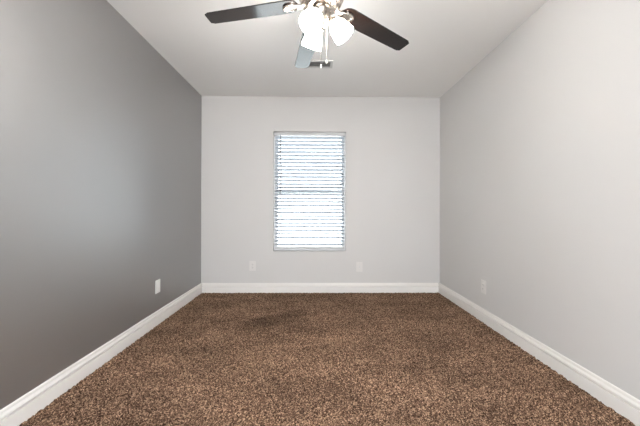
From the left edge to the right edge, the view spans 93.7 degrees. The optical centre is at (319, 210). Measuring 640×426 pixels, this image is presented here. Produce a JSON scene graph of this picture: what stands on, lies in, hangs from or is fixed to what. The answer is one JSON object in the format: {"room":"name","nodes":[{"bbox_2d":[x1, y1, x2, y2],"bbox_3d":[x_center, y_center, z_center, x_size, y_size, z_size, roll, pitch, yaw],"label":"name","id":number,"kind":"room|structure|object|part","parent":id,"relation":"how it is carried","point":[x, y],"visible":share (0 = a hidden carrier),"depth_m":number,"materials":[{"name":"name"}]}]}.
{"room":"empty bedroom","nodes":[
{"label":"empty bedroom","id":0,"kind":"room"},
{"bbox_2d":[0,0,201,409],"bbox_3d":[-1.542,-0.200,1.514,0.140,2.600,4.850,0,0,-1],"label":"wall","id":1,"kind":"structure","parent":0,"point":[100,135],"depth_m":1.89,"materials":[{"name":"grey paint"}]},
{"bbox_2d":[0,283,201,425],"bbox_3d":[-1.466,0.992,1.514,0.018,0.141,4.570,0,0,-1],"label":"baseboard","id":2,"kind":"structure","parent":1,"relation":"attached to","point":[19,411],"depth_m":1.84,"materials":[{"name":"white paint"}]},
{"bbox_2d":[155,279,159,293],"bbox_3d":[-1.487,0.700,2.754,0.008,0.120,0.080,0,0,-1],"label":"blank wall plate","id":3,"kind":"object","parent":1,"relation":"attached to","point":[157,282],"visible":1,"depth_m":2.74,"materials":[{"name":"white plastic"}]},
{"bbox_2d":[201,96,439,286],"bbox_3d":[0.014,-0.194,3.891,3.038,2.600,0.140,0,0,-1],"label":"wall","id":4,"kind":"structure","parent":0,"point":[392,144],"depth_m":3.83,"materials":[{"name":"white paint"}]},
{"bbox_2d":[249,261,255,270],"bbox_3d":[-0.855,0.708,3.804,0.080,0.124,0.009,0,0,-1],"label":"wall outlet","id":5,"kind":"object","parent":4,"relation":"attached to","point":[252,264],"visible":1,"depth_m":3.80,"materials":[{"name":"white plastic"}]},
{"bbox_2d":[274,133,344,249],"bbox_3d":[-0.134,-0.238,3.924,0.923,1.522,0.070,0,0,-1],"label":"window","id":6,"kind":"structure","parent":4,"relation":"in","point":[274,133],"depth_m":3.90,"materials":[{"name":"white plastic"}]},
{"bbox_3d":[-0.133,-0.594,3.944,0.879,0.766,0.025,0,0,-1],"label":"sash","id":7,"kind":"part","parent":6,"relation":"part of","materials":[{"name":"white plastic"}]},
{"bbox_2d":[275,132,344,248],"bbox_3d":[-0.133,-0.248,3.847,0.899,1.490,0.073,0,0,-1],"label":"window blind","id":8,"kind":"object","parent":6,"relation":"attached to","point":[300,137],"visible":1,"depth_m":3.85,"materials":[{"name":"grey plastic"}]},
{"bbox_3d":[-0.135,0.485,3.854,0.891,0.024,0.048,0,0,-1],"label":"rail","id":9,"kind":"part","parent":8,"relation":"part of","materials":[{"name":"grey plastic"}]},
{"bbox_3d":[-0.135,0.118,3.913,0.879,0.766,0.025,0,0,-1],"label":"sash","id":10,"kind":"part","parent":6,"relation":"part of","materials":[{"name":"white plastic"}]},
{"bbox_2d":[202,283,438,292],"bbox_3d":[0.012,0.998,3.811,3.003,0.141,0.018,0,0,-1],"label":"baseboard","id":11,"kind":"structure","parent":4,"relation":"attached to","point":[206,287],"depth_m":3.81,"materials":[{"name":"white paint"}]},
{"bbox_2d":[356,262,362,271],"bbox_3d":[0.503,0.724,3.818,0.080,0.124,0.019,0,0,-1],"label":"cable plate","id":12,"kind":"object","parent":4,"relation":"attached to","point":[359,265],"visible":1,"depth_m":3.82,"materials":[{"name":"white plastic"}]},
{"bbox_2d":[19,292,634,425],"bbox_3d":[0.052,1.048,0.925,3.083,0.012,5.837,0,0,-1],"label":"floor","id":13,"kind":"structure","parent":0,"point":[221,359],"depth_m":1.93,"materials":[{"name":"brown carpet"}]},
{"bbox_2d":[107,0,546,97],"bbox_3d":[0.051,-1.495,1.537,3.318,0.100,4.850,0,0,-1],"label":"ceiling","id":14,"kind":"structure","parent":0,"point":[447,39],"depth_m":2.63,"materials":[{"name":"white paint"}]},
{"bbox_2d":[205,0,408,68],"bbox_3d":[-0.028,-1.107,1.700,1.248,0.676,1.273,0,0,-1],"label":"ceiling fan","id":15,"kind":"object","parent":14,"relation":"hanging from","point":[316,17],"visible":1,"depth_m":1.72,"materials":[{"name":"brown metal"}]},
{"bbox_3d":[-0.384,-1.132,1.716,0.533,0.006,0.124,-5,5,5],"label":"blade","id":16,"kind":"part","parent":15,"relation":"part of","materials":[{"name":"brown wood"}]},
{"bbox_3d":[-0.084,-1.131,2.067,0.124,0.006,0.533,-5,-4,-14],"label":"blade","id":17,"kind":"part","parent":15,"relation":"part of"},
{"bbox_3d":[-0.047,-1.005,1.581,0.122,0.130,0.128,0,0,-1],"label":"lamp shade","id":18,"kind":"part","parent":15,"relation":"part of","materials":[{"name":"white glass"}]},
{"bbox_3d":[-0.048,-1.004,1.788,0.121,0.130,0.128,0,0,-1],"label":"lamp shade","id":19,"kind":"part","parent":15,"relation":"part of","materials":[{"name":"white glass"}]},
{"bbox_3d":[-0.039,-1.022,1.597,0.054,0.077,0.066,0,0,-1],"label":"bulb","id":20,"kind":"part","parent":15,"relation":"part of","materials":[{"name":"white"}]},
{"bbox_3d":[0.034,-0.951,1.643,0.004,0.256,0.013,0,0,-28],"label":"pull chain","id":21,"kind":"part","parent":15,"relation":"part of","materials":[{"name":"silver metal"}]},
{"bbox_2d":[329,16,336,24],"bbox_3d":[0.076,-1.058,1.682,0.053,0.049,0.054,0,0,-1],"label":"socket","id":22,"kind":"object","parent":15,"relation":"attached to","point":[332,20],"depth_m":1.66,"materials":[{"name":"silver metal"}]},
{"bbox_3d":[0.121,-1.004,1.680,0.128,0.130,0.120,0,0,-1],"label":"lamp shade","id":23,"kind":"part","parent":15,"relation":"part of","materials":[{"name":"white glass"}]},
{"bbox_3d":[0.343,-1.130,1.890,0.533,0.006,0.124,6,-9,-31],"label":"blade","id":24,"kind":"part","parent":15,"relation":"part of","materials":[{"name":"brown wood"}]},
{"bbox_2d":[307,60,332,67],"bbox_3d":[-0.025,-1.440,2.966,0.300,0.009,0.148,0,0,-1],"label":"ceiling vent","id":25,"kind":"object","parent":14,"relation":"in","point":[314,63],"visible":0.59,"depth_m":2.96,"materials":[{"name":"grey metal"}]},
{"bbox_2d":[440,0,639,399],"bbox_3d":[1.636,-0.190,1.558,0.140,2.600,4.850,0,0,-1],"label":"wall","id":26,"kind":"structure","parent":0,"point":[540,139],"depth_m":1.98,"materials":[{"name":"white paint"}]},
{"bbox_2d":[481,279,485,293],"bbox_3d":[1.541,0.724,2.829,0.009,0.124,0.080,0,0,-1],"label":"wall outlet","id":27,"kind":"object","parent":26,"relation":"attached to","point":[483,283],"visible":1,"depth_m":2.82,"materials":[{"name":"white plastic"}]},
{"bbox_2d":[438,283,639,425],"bbox_3d":[1.554,1.001,1.556,0.018,0.141,4.570,0,0,-1],"label":"baseboard","id":28,"kind":"structure","parent":26,"relation":"attached to","point":[623,403],"depth_m":1.92,"materials":[{"name":"white paint"}]}
]}

